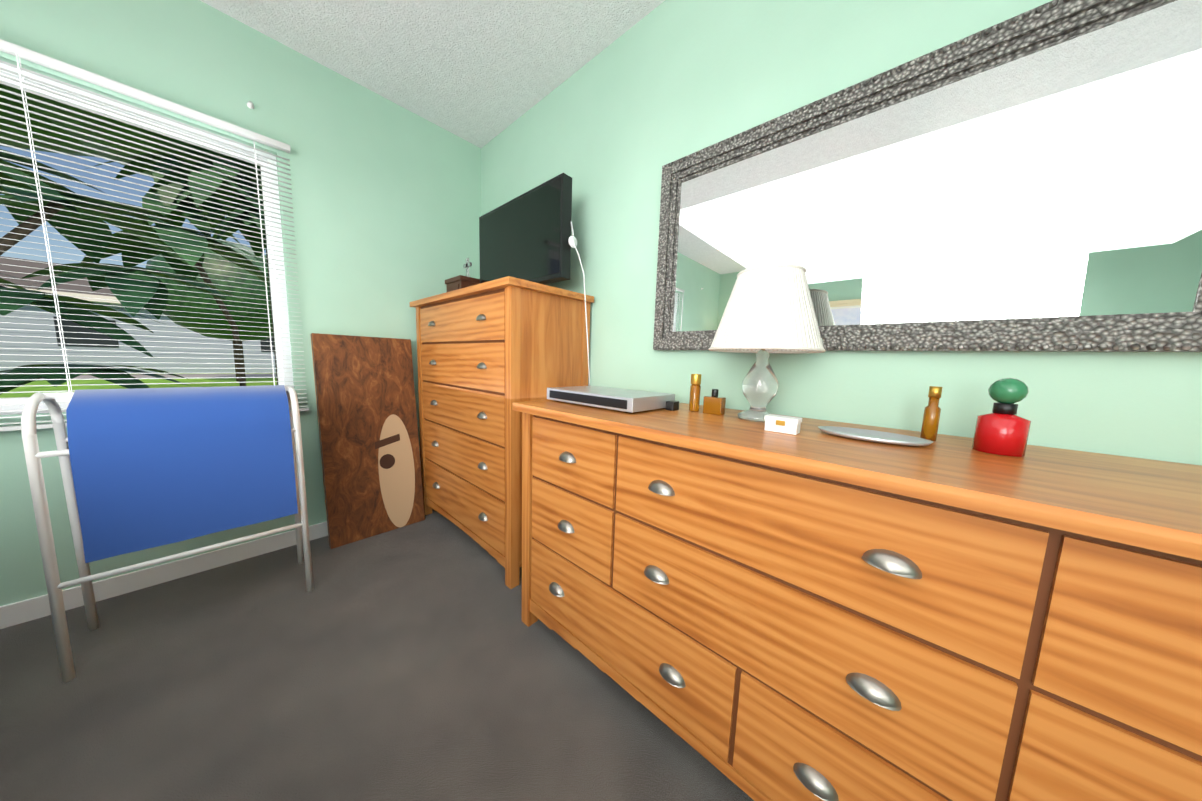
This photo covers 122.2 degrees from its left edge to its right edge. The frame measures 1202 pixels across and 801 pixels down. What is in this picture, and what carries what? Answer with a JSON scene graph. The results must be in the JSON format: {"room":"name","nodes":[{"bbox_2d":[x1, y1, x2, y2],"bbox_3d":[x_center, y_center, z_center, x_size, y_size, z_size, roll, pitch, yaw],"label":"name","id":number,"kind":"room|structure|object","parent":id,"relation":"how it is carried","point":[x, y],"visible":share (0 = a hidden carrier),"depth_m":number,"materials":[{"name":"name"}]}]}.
{"room":"bedroom","nodes":[
{"label":"bedroom","id":0,"kind":"room"},
{"bbox_2d":[0,0,481,605],"bbox_3d":[-2.283,-0.392,0.974,0.150,2.440,4.060,8,9,42],"label":"wall","id":1,"kind":"structure","parent":0,"point":[384,194],"depth_m":1.65,"materials":[{"name":"green paint"}]},
{"bbox_2d":[0,63,293,414],"bbox_3d":[-2.193,-0.532,1.015,0.099,1.185,1.790,8,9,42],"label":"window","id":2,"kind":"structure","parent":1,"relation":"in","point":[283,342],"depth_m":1.51,"materials":[{"name":"white plastic"}]},
{"bbox_2d":[0,39,308,430],"bbox_3d":[-2.128,-0.516,0.957,0.044,1.270,1.880,8,9,42],"label":"window blinds","id":3,"kind":"object","parent":2,"relation":"attached to","point":[52,63],"visible":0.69,"depth_m":1.27,"materials":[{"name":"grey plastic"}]},
{"bbox_2d":[0,521,327,628],"bbox_3d":[-2.265,0.788,1.056,0.012,0.080,3.990,8,9,42],"label":"baseboard","id":4,"kind":"structure","parent":1,"relation":"attached to","point":[20,612],"depth_m":1.41,"materials":[{"name":"white paint"}]},
{"bbox_2d":[247,101,253,108],"bbox_3d":[-1.570,-1.326,1.488,0.026,0.023,0.024,8,9,42],"label":"wall hook","id":5,"kind":"object","parent":1,"relation":"attached to","point":[250,104],"visible":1,"depth_m":1.47,"materials":[{"name":"white paint"}]},
{"bbox_2d":[0,509,753,800],"bbox_3d":[-0.661,1.102,-0.373,4.650,0.100,4.300,8,9,42],"label":"floor","id":6,"kind":"structure","parent":0,"point":[420,661],"depth_m":0.99,"materials":[{"name":"carpet"}]},
{"bbox_2d":[21,385,312,682],"bbox_3d":[-1.529,0.387,1.264,0.320,0.876,0.582,8,9,42],"label":"towel rack","id":7,"kind":"object","parent":6,"relation":"on","point":[144,468],"visible":1,"depth_m":1.12,"materials":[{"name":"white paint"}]},
{"bbox_2d":[310,333,424,548],"bbox_3d":[-1.302,0.201,1.895,0.184,1.118,0.460,8,9,42],"label":"wooden board","id":8,"kind":"object","parent":6,"relation":"on","point":[367,425],"visible":1,"depth_m":1.85,"materials":[{"name":"brown wood"}]},
{"bbox_2d":[409,276,593,588],"bbox_3d":[-0.616,0.110,1.899,1.080,1.335,0.480,8,9,42],"label":"chest","id":9,"kind":"object","parent":6,"relation":"on","point":[489,353],"visible":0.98,"depth_m":1.56,"materials":[{"name":"brown wood"}]},
{"bbox_2d":[445,258,479,291],"bbox_3d":[-0.832,-0.738,2.075,0.214,0.290,0.194,8,9,42],"label":"jewelry box","id":10,"kind":"object","parent":9,"relation":"on","point":[457,282],"visible":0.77,"depth_m":2.00,"materials":[{"name":"brown wood"}]},
{"bbox_2d":[479,173,571,284],"bbox_3d":[-0.434,-0.788,1.735,0.740,0.495,0.180,8,9,42],"label":"flat-screen tv","id":11,"kind":"object","parent":9,"relation":"on","point":[526,236],"visible":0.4,"depth_m":1.62,"materials":[{"name":"black plastic"}]},
{"bbox_2d":[568,221,589,385],"bbox_3d":[-0.100,-0.358,1.561,0.071,0.906,0.129,8,9,42],"label":"cord","id":12,"kind":"object","parent":11,"relation":"attached to","point":[572,240],"visible":0.98,"depth_m":1.51,"materials":[{"name":"white plastic"}]},
{"bbox_2d":[513,400,1201,800],"bbox_3d":[0.468,0.503,0.898,1.665,0.862,0.550,8,9,42],"label":"dresser","id":13,"kind":"object","parent":6,"relation":"on","point":[759,612],"visible":0.94,"depth_m":0.57,"materials":[{"name":"brown wood"}]},
{"bbox_2d":[547,386,674,412],"bbox_3d":[0.026,-0.011,1.226,0.410,0.050,0.253,8,9,42],"label":"dvd player","id":14,"kind":"object","parent":13,"relation":"on","point":[627,400],"visible":0.92,"depth_m":1.12},
{"bbox_2d":[666,374,725,414],"bbox_3d":[0.311,-0.024,1.093,0.175,0.125,0.077,8,9,42],"label":"perfume bottles","id":15,"kind":"object","parent":13,"relation":"on","point":[714,404],"visible":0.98,"depth_m":1.10,"materials":[{"name":"orange glass"}]},
{"bbox_2d":[708,264,825,421],"bbox_3d":[0.476,-0.154,0.974,0.308,0.424,0.308,8,9,42],"label":"light","id":16,"kind":"object","parent":13,"relation":"on","point":[768,309],"visible":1,"depth_m":0.87,"materials":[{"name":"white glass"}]},
{"bbox_2d":[764,414,802,434],"bbox_3d":[0.446,0.058,0.816,0.074,0.037,0.045,8,9,42],"label":"box","id":17,"kind":"object","parent":13,"relation":"on","point":[783,424],"visible":1,"depth_m":0.80,"materials":[{"name":"white paint"}]},
{"bbox_2d":[818,426,932,445],"bbox_3d":[0.622,0.082,0.767,0.208,0.012,0.120,8,9,42],"label":"tray","id":18,"kind":"object","parent":13,"relation":"on","point":[876,436],"visible":0.98,"depth_m":0.76,"materials":[{"name":"grey metal"}]},
{"bbox_2d":[920,386,942,440],"bbox_3d":[0.765,0.030,0.767,0.027,0.125,0.028,8,9,42],"label":"bottle","id":19,"kind":"object","parent":13,"relation":"on","point":[931,416],"depth_m":0.76,"materials":[{"name":"orange glass"}]},
{"bbox_2d":[972,378,1030,456],"bbox_3d":[0.813,0.030,0.670,0.068,0.151,0.070,8,9,42],"label":"bottle","id":20,"kind":"object","parent":13,"relation":"on","point":[1002,429],"depth_m":0.65,"materials":[{"name":"red glass"}]},
{"bbox_2d":[200,0,664,147],"bbox_3d":[-0.578,-1.419,-0.673,4.650,0.100,4.300,8,9,42],"label":"ceiling","id":21,"kind":"structure","parent":0,"point":[480,73],"depth_m":1.52,"materials":[{"name":"white paint"}]},
{"bbox_2d":[481,0,1201,465],"bbox_3d":[0.786,-0.296,1.018,4.650,2.440,0.120,8,9,42],"label":"wall","id":22,"kind":"structure","parent":0,"point":[613,128],"depth_m":1.12,"materials":[{"name":"green paint"}]},
{"bbox_2d":[653,0,1201,351],"bbox_3d":[0.710,-0.510,0.956,1.265,0.725,0.042,8,9,42],"label":"wall mirror","id":23,"kind":"object","parent":22,"relation":"attached to","point":[1030,180],"visible":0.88,"depth_m":0.79,"materials":[{"name":"grey metal"}]},
{"label":"outside","id":24,"kind":"structure","parent":0,"visible":0},
{"bbox_2d":[0,372,276,397],"bbox_3d":[-26.561,-2.255,23.583,66.220,0.100,85.000,8,9,42],"label":"lawn","id":25,"kind":"structure","parent":24,"point":[194,382],"depth_m":12.00,"materials":[{"name":"green plant"}]},
{"bbox_2d":[0,256,275,378],"bbox_3d":[-21.743,-4.398,18.999,11.000,5.545,85.000,8,9,42],"label":"building","id":26,"kind":"structure","parent":25,"relation":"on","point":[191,360],"depth_m":16.07,"materials":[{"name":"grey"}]},
{"bbox_2d":[0,83,277,393],"bbox_3d":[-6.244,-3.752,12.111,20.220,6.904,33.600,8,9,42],"label":"tree","id":27,"kind":"object","parent":25,"relation":"on","point":[199,320],"visible":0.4,"depth_m":2.78,"materials":[{"name":"green plant"}]}
]}

